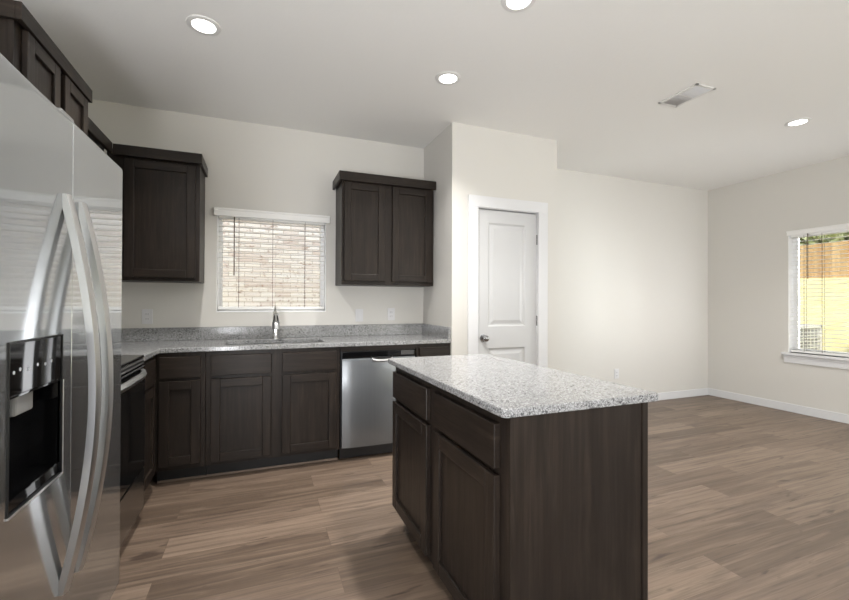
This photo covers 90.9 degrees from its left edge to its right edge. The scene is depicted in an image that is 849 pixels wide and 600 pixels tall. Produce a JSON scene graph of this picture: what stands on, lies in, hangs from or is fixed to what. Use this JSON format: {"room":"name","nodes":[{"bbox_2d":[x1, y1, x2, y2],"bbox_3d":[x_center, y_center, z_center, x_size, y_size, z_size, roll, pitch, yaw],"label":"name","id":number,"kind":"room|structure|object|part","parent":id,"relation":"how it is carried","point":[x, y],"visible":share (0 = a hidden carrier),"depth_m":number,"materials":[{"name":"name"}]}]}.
{"room":"kitchen","nodes":[
{"label":"kitchen","id":0,"kind":"room"},
{"bbox_2d":[88,99,707,392],"bbox_3d":[0.593,-0.120,4.435,6.863,2.743,0.140,0,0,-21],"label":"wall","id":1,"kind":"structure","parent":0,"point":[632,255],"depth_m":4.74,"materials":[{"name":"grey paint"}]},
{"bbox_2d":[142,309,152,323],"bbox_3d":[-2.167,0.129,3.269,0.072,0.116,0.009,0,0,-21],"label":"wall outlet","id":2,"kind":"object","parent":1,"relation":"attached to","point":[147,314],"visible":1,"depth_m":3.27,"materials":[{"name":"white plastic"}]},
{"bbox_2d":[107,143,207,282],"bbox_3d":[-1.993,-0.611,3.152,0.599,0.946,0.360,0,0,-21],"label":"upper cabinet","id":3,"kind":"object","parent":1,"relation":"attached to","point":[163,191],"visible":0.96,"depth_m":3.04,"materials":[{"name":"brown wood"}]},
{"bbox_3d":[-1.915,-0.581,3.036,0.444,0.835,0.023,0,0,-21],"label":"cabinet door","id":4,"kind":"part","parent":3,"relation":"part of","materials":[{"name":"brown wood"}]},
{"bbox_3d":[-1.969,-1.046,3.164,0.551,0.075,0.360,0,0,-21],"label":"crown moulding","id":5,"kind":"part","parent":3,"relation":"part of","materials":[{"name":"brown wood"}]},
{"bbox_2d":[216,216,325,311],"bbox_3d":[-1.328,-0.311,3.676,0.884,0.829,0.139,0,0,-21],"label":"window","id":6,"kind":"structure","parent":1,"relation":"in","point":[219,249],"depth_m":3.64,"materials":[{"name":"white plastic"}]},
{"bbox_3d":[-1.321,0.098,3.653,0.884,0.012,0.094,0,0,-21],"label":"sill","id":7,"kind":"part","parent":6,"relation":"part of","materials":[{"name":"white plastic"}]},
{"bbox_2d":[214,207,329,309],"bbox_3d":[-1.303,-0.337,3.626,0.935,0.838,0.108,0,0,-21],"label":"window blind","id":8,"kind":"object","parent":6,"relation":"attached to","point":[223,213],"visible":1,"depth_m":3.62,"materials":[{"name":"white plastic"}]},
{"bbox_3d":[-1.576,-0.315,3.550,0.003,0.759,0.051,0,0,-21],"label":"ladder cord","id":9,"kind":"part","parent":8,"relation":"part of","materials":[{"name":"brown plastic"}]},
{"bbox_3d":[-1.319,0.069,3.649,0.864,0.026,0.046,0,0,-21],"label":"rail","id":10,"kind":"part","parent":8,"relation":"part of","materials":[{"name":"white plastic"}]},
{"bbox_3d":[-1.324,-0.314,3.649,0.003,0.759,0.051,0,0,-21],"label":"ladder cord","id":11,"kind":"part","parent":8,"relation":"part of","materials":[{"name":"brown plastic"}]},
{"bbox_3d":[-1.073,-0.312,3.748,0.003,0.759,0.051,0,0,-21],"label":"ladder cord","id":12,"kind":"part","parent":8,"relation":"part of","materials":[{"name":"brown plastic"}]},
{"bbox_2d":[121,324,421,341],"bbox_3d":[-1.290,0.275,3.607,2.755,0.102,0.020,0,0,-21],"label":"backsplash","id":13,"kind":"structure","parent":1,"relation":"attached to","point":[238,332],"depth_m":3.55,"materials":[{"name":"stone"}]},
{"bbox_2d":[355,309,362,321],"bbox_3d":[-0.606,0.142,3.882,0.072,0.116,0.009,0,0,-21],"label":"light switch","id":14,"kind":"object","parent":1,"relation":"attached to","point":[358,312],"visible":1,"depth_m":3.88,"materials":[{"name":"white plastic"}]},
{"bbox_2d":[332,170,435,286],"bbox_3d":[-0.366,-0.601,3.791,0.872,0.946,0.360,0,0,-21],"label":"upper cabinet","id":15,"kind":"object","parent":1,"relation":"attached to","point":[384,224],"visible":1,"depth_m":3.67,"materials":[{"name":"brown wood"}]},
{"bbox_3d":[-0.513,-0.579,3.587,0.353,0.833,0.023,0,0,-21],"label":"cabinet door","id":16,"kind":"part","parent":15,"relation":"part of","materials":[{"name":"brown wood"}]},
{"bbox_3d":[-0.365,-1.036,3.794,0.872,0.075,0.360,0,0,-21],"label":"crown moulding","id":17,"kind":"part","parent":15,"relation":"part of","materials":[{"name":"brown wood"}]},
{"bbox_3d":[-0.113,-0.577,3.744,0.367,0.833,0.023,0,0,-21],"label":"cabinet door","id":18,"kind":"part","parent":15,"relation":"part of","materials":[{"name":"brown wood"}]},
{"bbox_2d":[387,308,394,319],"bbox_3d":[-0.318,0.136,3.995,0.072,0.116,0.009,0,0,-21],"label":"wall outlet","id":19,"kind":"object","parent":1,"relation":"attached to","point":[391,311],"visible":1,"depth_m":4.00,"materials":[{"name":"white plastic"}]},
{"bbox_2d":[614,369,618,378],"bbox_3d":[2.308,0.886,5.024,0.072,0.116,0.009,0,0,-21],"label":"wall outlet","id":20,"kind":"object","parent":1,"relation":"attached to","point":[616,371],"visible":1,"depth_m":5.02,"materials":[{"name":"white plastic"}]},
{"bbox_2d":[658,388,707,399],"bbox_3d":[2.396,1.216,5.054,3.011,0.092,0.014,0,0,-21],"label":"baseboard","id":21,"kind":"structure","parent":1,"relation":"attached to","point":[703,391],"depth_m":5.42,"materials":[{"name":"white paint"}]},
{"bbox_2d":[16,0,848,190],"bbox_3d":[2.095,-1.584,0.637,7.143,0.150,8.320,0,0,-21],"label":"ceiling","id":22,"kind":"structure","parent":0,"point":[591,77],"depth_m":2.71,"materials":[{"name":"white paint"}]},
{"bbox_2d":[186,15,220,35],"bbox_3d":[-1.214,-1.508,2.302,0.174,0.007,0.174,0,0,-21],"label":"recessed light","id":23,"kind":"object","parent":22,"relation":"in","point":[203,25],"visible":1,"depth_m":2.30,"materials":[{"name":"white plastic"}]},
{"bbox_2d":[435,71,460,84],"bbox_3d":[0.159,-1.499,2.833,0.174,0.007,0.174,0,0,-21],"label":"recessed light","id":24,"kind":"object","parent":22,"relation":"in","point":[446,77],"visible":1,"depth_m":2.83,"materials":[{"name":"white plastic"}]},
{"bbox_2d":[501,0,535,12],"bbox_3d":[0.473,-1.503,2.100,0.174,0.007,0.174,0,0,-21],"label":"recessed light","id":25,"kind":"object","parent":22,"relation":"in","point":[514,6],"visible":1,"depth_m":2.13,"materials":[{"name":"white plastic"}]},
{"bbox_2d":[658,83,715,107],"bbox_3d":[1.913,-1.491,3.058,0.190,0.008,0.310,0,0,-21],"label":"ceiling vent","id":26,"kind":"object","parent":22,"relation":"in","point":[696,90],"visible":1,"depth_m":3.04,"materials":[{"name":"white metal"}]},
{"bbox_2d":[784,118,811,126],"bbox_3d":[3.124,-1.485,3.499,0.174,0.007,0.174,0,0,-21],"label":"recessed light","id":27,"kind":"object","parent":22,"relation":"in","point":[797,122],"visible":1,"depth_m":3.50,"materials":[{"name":"white"}]},
{"bbox_2d":[110,395,848,599],"bbox_3d":[2.084,1.294,0.620,7.143,0.120,8.320,0,0,-21],"label":"floor","id":28,"kind":"structure","parent":0,"point":[747,501],"depth_m":2.31,"materials":[{"name":"wood"}]},
{"bbox_2d":[0,53,122,599],"bbox_3d":[-1.353,0.335,1.159,0.802,1.780,0.900,0,0,-21],"label":"refrigerator","id":29,"kind":"object","parent":28,"relation":"on","point":[61,194],"visible":1,"depth_m":1.17,"materials":[{"name":"grey metal"}]},
{"bbox_3d":[-0.984,0.360,1.062,0.011,0.269,0.279,0,0,-21],"label":"dispenser trim","id":30,"kind":"part","parent":29,"relation":"part of","materials":[{"name":"silver metal"}]},
{"bbox_3d":[-0.994,0.161,1.057,0.027,0.123,0.268,0,0,-21],"label":"dispenser panel","id":31,"kind":"part","parent":29,"relation":"part of","materials":[{"name":"black"}]},
{"bbox_3d":[-1.010,0.299,1.035,0.076,1.672,0.418,0,0,-21],"label":"freezer door","id":32,"kind":"part","parent":29,"relation":"part of","materials":[{"name":"silver metal"}]},
{"bbox_3d":[-0.997,0.266,1.210,0.101,1.136,0.034,0,0,-21],"label":"door handle","id":33,"kind":"part","parent":29,"relation":"part of","materials":[{"name":"silver metal"}]},
{"bbox_2d":[69,123,122,599],"bbox_3d":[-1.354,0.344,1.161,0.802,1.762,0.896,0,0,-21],"label":"door","id":34,"kind":"structure","parent":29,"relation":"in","point":[95,180],"depth_m":1.31,"materials":[{"name":"silver metal"}]},
{"bbox_2d":[120,355,146,547],"bbox_3d":[-1.725,0.678,1.914,0.701,1.100,0.764,0,0,-21],"label":"range","id":35,"kind":"object","parent":28,"relation":"on","point":[133,373],"visible":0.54,"depth_m":2.13,"materials":[{"name":"black metal"}]},
{"bbox_3d":[-1.468,0.343,2.016,0.029,0.036,0.752,0,0,-21],"label":"vent trim","id":36,"kind":"part","parent":35,"relation":"part of","materials":[{"name":"black"}]},
{"bbox_3d":[-1.467,1.058,2.013,0.034,0.226,0.754,0,0,-21],"label":"storage drawer","id":37,"kind":"part","parent":35,"relation":"part of","materials":[{"name":"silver metal"}]},
{"bbox_3d":[-1.464,0.651,2.016,0.036,0.572,0.754,0,0,-21],"label":"oven door","id":38,"kind":"part","parent":35,"relation":"part of","materials":[{"name":"black glass"}]},
{"bbox_2d":[121,355,143,367],"bbox_3d":[-1.751,0.314,1.905,0.638,0.017,0.764,0,0,-21],"label":"cooktop","id":39,"kind":"object","parent":35,"relation":"in","point":[127,361],"depth_m":2.20,"materials":[{"name":"black"}]},
{"bbox_3d":[-1.414,0.392,2.005,0.059,0.036,0.620,0,0,-21],"label":"oven handle","id":40,"kind":"part","parent":35,"relation":"part of","materials":[{"name":"silver metal"}]},
{"bbox_2d":[142,356,155,490],"bbox_3d":[-1.973,0.789,2.450,0.628,0.882,0.400,0,0,-21],"label":"base cabinet","id":41,"kind":"object","parent":28,"relation":"on","point":[150,364],"visible":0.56,"depth_m":2.58,"materials":[{"name":"brown wood"}]},
{"bbox_3d":[-1.683,0.455,2.544,0.023,0.153,0.300,0,0,-21],"label":"drawer","id":42,"kind":"part","parent":41,"relation":"part of","materials":[{"name":"brown wood"}]},
{"bbox_2d":[155,352,205,482],"bbox_3d":[-1.744,0.794,3.080,0.295,0.882,0.643,0,0,-21],"label":"base cabinet","id":43,"kind":"object","parent":28,"relation":"on","point":[180,393],"visible":0.91,"depth_m":2.80,"materials":[{"name":"brown wood"}]},
{"bbox_3d":[-1.633,0.820,2.791,0.244,0.560,0.023,0,0,-21],"label":"cabinet door","id":44,"kind":"part","parent":43,"relation":"part of","materials":[{"name":"brown wood"}]},
{"bbox_3d":[-1.631,0.450,2.793,0.244,0.140,0.023,0,0,-21],"label":"drawer","id":45,"kind":"part","parent":43,"relation":"part of","materials":[{"name":"brown wood"}]},
{"bbox_3d":[-1.663,1.227,2.866,0.295,0.014,0.009,0,0,-21],"label":"toe trim","id":46,"kind":"part","parent":43,"relation":"part of","materials":[{"name":"brown wood"}]},
{"bbox_2d":[205,347,339,476],"bbox_3d":[-1.181,0.797,3.302,0.911,0.882,0.643,0,0,-21],"label":"base cabinet","id":47,"kind":"object","parent":28,"relation":"on","point":[270,408],"visible":0.97,"depth_m":3.02,"materials":[{"name":"brown wood"}]},
{"bbox_3d":[-1.282,0.827,2.929,0.388,0.566,0.023,0,0,-21],"label":"cabinet door","id":48,"kind":"part","parent":47,"relation":"part of","materials":[{"name":"brown wood"}]},
{"bbox_3d":[-1.280,0.450,2.931,0.388,0.139,0.023,0,0,-21],"label":"false drawer","id":49,"kind":"part","parent":47,"relation":"part of","materials":[{"name":"brown wood"}]},
{"bbox_3d":[-1.099,1.230,3.087,0.911,0.014,0.009,0,0,-21],"label":"toe trim","id":50,"kind":"part","parent":47,"relation":"part of","materials":[{"name":"brown wood"}]},
{"bbox_2d":[121,324,450,360],"bbox_3d":[-1.105,0.288,3.134,2.755,0.134,1.035,0,0,-21],"label":"countertop","id":51,"kind":"structure","parent":47,"relation":"on","point":[148,342],"depth_m":3.40,"materials":[{"name":"stone"}]},
{"bbox_2d":[271,305,279,338],"bbox_3d":[-1.227,0.185,3.444,0.068,0.280,0.271,0,0,-21],"label":"kitchen faucet","id":52,"kind":"object","parent":51,"relation":"on","point":[275,327],"visible":1,"depth_m":3.36,"materials":[{"name":"silver metal"}]},
{"bbox_3d":[-1.220,0.146,3.424,0.058,0.115,0.206,0,0,-21],"label":"spout","id":53,"kind":"part","parent":52,"relation":"part of","materials":[{"name":"silver metal"}]},
{"bbox_3d":[-0.849,0.453,3.101,0.389,0.139,0.023,0,0,-21],"label":"false drawer","id":54,"kind":"part","parent":47,"relation":"part of","materials":[{"name":"brown wood"}]},
{"bbox_3d":[-0.850,0.829,3.099,0.389,0.566,0.023,0,0,-21],"label":"cabinet door","id":55,"kind":"part","parent":47,"relation":"part of","materials":[{"name":"brown wood"}]},
{"bbox_2d":[339,344,415,458],"bbox_3d":[-0.456,0.798,3.558,0.618,0.873,0.656,0,0,-21],"label":"dishwasher","id":56,"kind":"object","parent":28,"relation":"on","point":[366,374],"visible":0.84,"depth_m":3.25,"materials":[{"name":"silver metal"}]},
{"bbox_3d":[-0.380,1.188,3.361,0.604,0.092,0.015,0,0,-21],"label":"kick plate","id":57,"kind":"part","parent":56,"relation":"part of","materials":[{"name":"black"}]},
{"bbox_3d":[-0.359,0.378,3.316,0.618,0.035,0.021,0,0,-21],"label":"rail","id":58,"kind":"part","parent":56,"relation":"part of","materials":[{"name":"brown wood"}]},
{"bbox_3d":[-0.355,0.422,3.309,0.592,0.045,0.032,0,0,-21],"label":"control panel","id":59,"kind":"part","parent":56,"relation":"part of","materials":[{"name":"black"}]},
{"bbox_3d":[-0.330,0.463,3.280,0.170,0.044,0.044,0,0,-21],"label":"door handle","id":60,"kind":"part","parent":56,"relation":"part of","materials":[{"name":"silver metal"}]},
{"bbox_2d":[415,343,449,356],"bbox_3d":[-0.035,0.804,3.752,0.304,0.882,0.643,0,0,-21],"label":"base cabinet","id":61,"kind":"object","parent":28,"relation":"on","point":[440,349],"visible":0.16,"depth_m":3.46,"materials":[{"name":"brown wood"}]},
{"bbox_3d":[0.077,0.460,3.465,0.258,0.136,0.023,0,0,-21],"label":"drawer","id":62,"kind":"part","parent":61,"relation":"part of","materials":[{"name":"brown wood"}]},
{"bbox_2d":[392,367,647,599],"bbox_3d":[0.289,0.791,1.860,0.565,0.887,1.153,0,0,-21],"label":"kitchen island","id":63,"kind":"object","parent":28,"relation":"on","point":[551,506],"visible":0.85,"depth_m":1.37,"materials":[{"name":"brown wood"}]},
{"bbox_3d":[-0.074,0.827,2.041,0.023,0.565,0.492,0,0,-21],"label":"cabinet door","id":64,"kind":"part","parent":63,"relation":"part of","materials":[{"name":"brown wood"}]},
{"bbox_3d":[-0.072,0.454,2.043,0.023,0.138,0.492,0,0,-21],"label":"drawer","id":65,"kind":"part","parent":63,"relation":"part of","materials":[{"name":"brown wood"}]},
{"bbox_3d":[0.136,0.451,1.514,0.023,0.138,0.484,0,0,-21],"label":"drawer","id":66,"kind":"part","parent":63,"relation":"part of","materials":[{"name":"brown wood"}]},
{"bbox_3d":[0.134,0.825,1.512,0.023,0.565,0.484,0,0,-21],"label":"cabinet door","id":67,"kind":"part","parent":63,"relation":"part of","materials":[{"name":"brown wood"}]},
{"bbox_2d":[388,354,657,417],"bbox_3d":[0.302,0.334,1.871,0.625,0.027,1.185,0,0,-21],"label":"island countertop","id":68,"kind":"structure","parent":63,"relation":"on","point":[503,387],"depth_m":1.55,"materials":[{"name":"stone"}]},
{"bbox_3d":[0.492,0.789,1.334,0.520,0.887,0.014,0,0,-21],"label":"panel","id":69,"kind":"part","parent":63,"relation":"part of","materials":[{"name":"brown wood"}]},
{"bbox_3d":[0.541,0.793,1.958,0.024,0.887,1.153,0,0,-21],"label":"panel","id":70,"kind":"part","parent":63,"relation":"part of","materials":[{"name":"brown wood"}]},
{"bbox_2d":[423,122,556,369],"bbox_3d":[0.614,-0.122,4.015,1.083,2.743,0.657,0,0,-21],"label":"wall","id":71,"kind":"structure","parent":0,"point":[462,160],"depth_m":3.69,"materials":[{"name":"grey paint"}]},
{"bbox_2d":[422,324,450,338],"bbox_3d":[0.099,0.281,3.809,0.020,0.102,0.620,0,0,-21],"label":"backsplash","id":72,"kind":"structure","parent":71,"relation":"attached to","point":[427,329],"depth_m":3.75,"materials":[{"name":"stone"}]},
{"bbox_2d":[467,194,547,367],"bbox_3d":[0.739,0.176,3.732,0.819,2.144,0.158,0,0,-21],"label":"door","id":73,"kind":"structure","parent":71,"relation":"in","point":[506,318],"depth_m":3.73,"materials":[{"name":"white paint"}]},
{"bbox_3d":[0.521,0.330,3.599,0.064,0.064,0.070,0,0,-21],"label":"knob","id":74,"kind":"part","parent":73,"relation":"part of","materials":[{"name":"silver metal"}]},
{"bbox_2d":[708,156,848,414],"bbox_3d":[5.348,-0.118,1.909,0.140,2.743,8.320,0,0,-21],"label":"wall","id":75,"kind":"structure","parent":0,"point":[749,221],"depth_m":5.01,"materials":[{"name":"grey paint"}]},
{"bbox_2d":[708,388,848,423],"bbox_3d":[5.272,1.207,1.873,0.014,0.092,8.040,0,0,-21],"label":"baseboard","id":76,"kind":"structure","parent":75,"relation":"attached to","point":[829,415],"depth_m":4.79,"materials":[{"name":"white paint"}]},
{"bbox_2d":[781,236,848,368],"bbox_3d":[4.486,-0.025,4.033,0.180,1.465,1.725,0,0,-21],"label":"window","id":77,"kind":"structure","parent":75,"relation":"in","point":[793,287],"depth_m":4.77,"materials":[{"name":"white plastic"}]},
{"bbox_3d":[4.463,0.607,4.021,0.135,0.028,1.725,0,0,-21],"label":"sill","id":78,"kind":"part","parent":77,"relation":"part of","materials":[{"name":"white paint"}]},
{"bbox_2d":[786,223,848,356],"bbox_3d":[4.471,-0.101,4.015,0.080,1.372,1.662,0,0,-21],"label":"window blind","id":79,"kind":"object","parent":77,"relation":"attached to","point":[840,228],"visible":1,"depth_m":4.52,"materials":[{"name":"white plastic"}]},
{"bbox_3d":[4.237,-0.075,4.652,0.051,1.294,0.003,0,0,-21],"label":"ladder cord","id":80,"kind":"part","parent":79,"relation":"part of","materials":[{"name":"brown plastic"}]},
{"bbox_3d":[4.479,0.572,4.025,0.046,0.026,1.596,0,0,-21],"label":"rail","id":81,"kind":"part","parent":79,"relation":"part of","materials":[{"name":"white plastic"}]},
{"bbox_3d":[4.295,-0.076,4.503,0.051,1.294,0.003,0,0,-21],"label":"ladder cord","id":82,"kind":"part","parent":79,"relation":"part of","materials":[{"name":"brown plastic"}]},
{"bbox_3d":[-1.170,-0.157,-0.652,0.140,2.743,8.320,0,0,-21],"label":"wall","id":83,"kind":"structure","parent":0,"visible":0},
{"bbox_2d":[0,0,91,135],"bbox_3d":[-1.879,-0.885,1.891,0.391,0.544,0.737,0,0,-21],"label":"upper cabinet","id":84,"kind":"object","parent":83,"relation":"attached to","point":[24,43],"visible":0.56,"depth_m":1.79,"materials":[{"name":"brown wood"}]},
{"bbox_3d":[-1.659,-0.863,1.815,0.023,0.440,0.295,0,0,-21],"label":"cabinet door","id":85,"kind":"part","parent":84,"relation":"part of","materials":[{"name":"brown wood"}]},
{"bbox_3d":[-1.784,-0.861,2.132,0.023,0.440,0.283,0,0,-21],"label":"cabinet door","id":86,"kind":"part","parent":84,"relation":"part of","materials":[{"name":"brown wood"}]},
{"bbox_2d":[88,117,111,152],"bbox_3d":[-2.184,-0.615,2.542,0.303,0.946,0.675,0,0,-21],"label":"upper cabinet","id":87,"kind":"object","parent":83,"relation":"attached to","point":[95,134],"visible":0.1,"depth_m":2.67,"materials":[{"name":"brown wood"}]},
{"label":"outside","id":88,"kind":"structure","parent":0,"visible":0},
{"bbox_3d":[22.813,1.725,11.643,69.000,0.200,85.000,0,0,-21],"label":"ground","id":89,"kind":"structure","parent":88,"visible":0},
{"bbox_2d":[223,219,319,305],"bbox_3d":[-2.806,-1.101,6.064,11.200,5.300,0.250,0,0,-21],"label":"wall","id":90,"kind":"structure","parent":89,"relation":"on","point":[257,293],"depth_m":6.14,"materials":[{"name":"brick"}]},
{"bbox_2d":[800,324,821,350],"bbox_3d":[5.517,0.952,6.521,0.750,1.160,0.750,0,0,-21],"label":"air conditioner","id":91,"kind":"object","parent":89,"relation":"on","point":[808,334],"visible":0.08,"depth_m":6.23,"materials":[{"name":"white paint"}]},
{"bbox_2d":[800,277,848,352],"bbox_3d":[14.753,0.540,13.853,22.400,2.260,65.000,0,0,-21],"label":"embankment","id":92,"kind":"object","parent":89,"relation":"on","point":[815,309],"visible":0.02,"depth_m":7.87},
{"bbox_2d":[800,233,845,258],"bbox_3d":[9.487,-2.013,10.598,2.139,3.660,1.801,0,0,-21],"label":"tree","id":93,"kind":"object","parent":92,"relation":"on","point":[839,235],"visible":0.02,"depth_m":9.91,"materials":[{"name":"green plant"}]},
{"bbox_2d":[800,241,848,278],"bbox_3d":[8.509,-0.782,8.737,0.060,0.856,22.033,0,0,-21],"label":"fence","id":94,"kind":"object","parent":92,"relation":"on","point":[838,270],"visible":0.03,"depth_m":8.79,"materials":[{"name":"brown wood"}]},
{"bbox_2d":[844,232,848,239],"bbox_3d":[11.989,-2.603,11.104,2.804,4.651,3.612,0,0,-21],"label":"tree","id":95,"kind":"object","parent":92,"relation":"on","point":[847,233],"visible":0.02,"depth_m":11.03,"materials":[{"name":"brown plant"}]}
]}

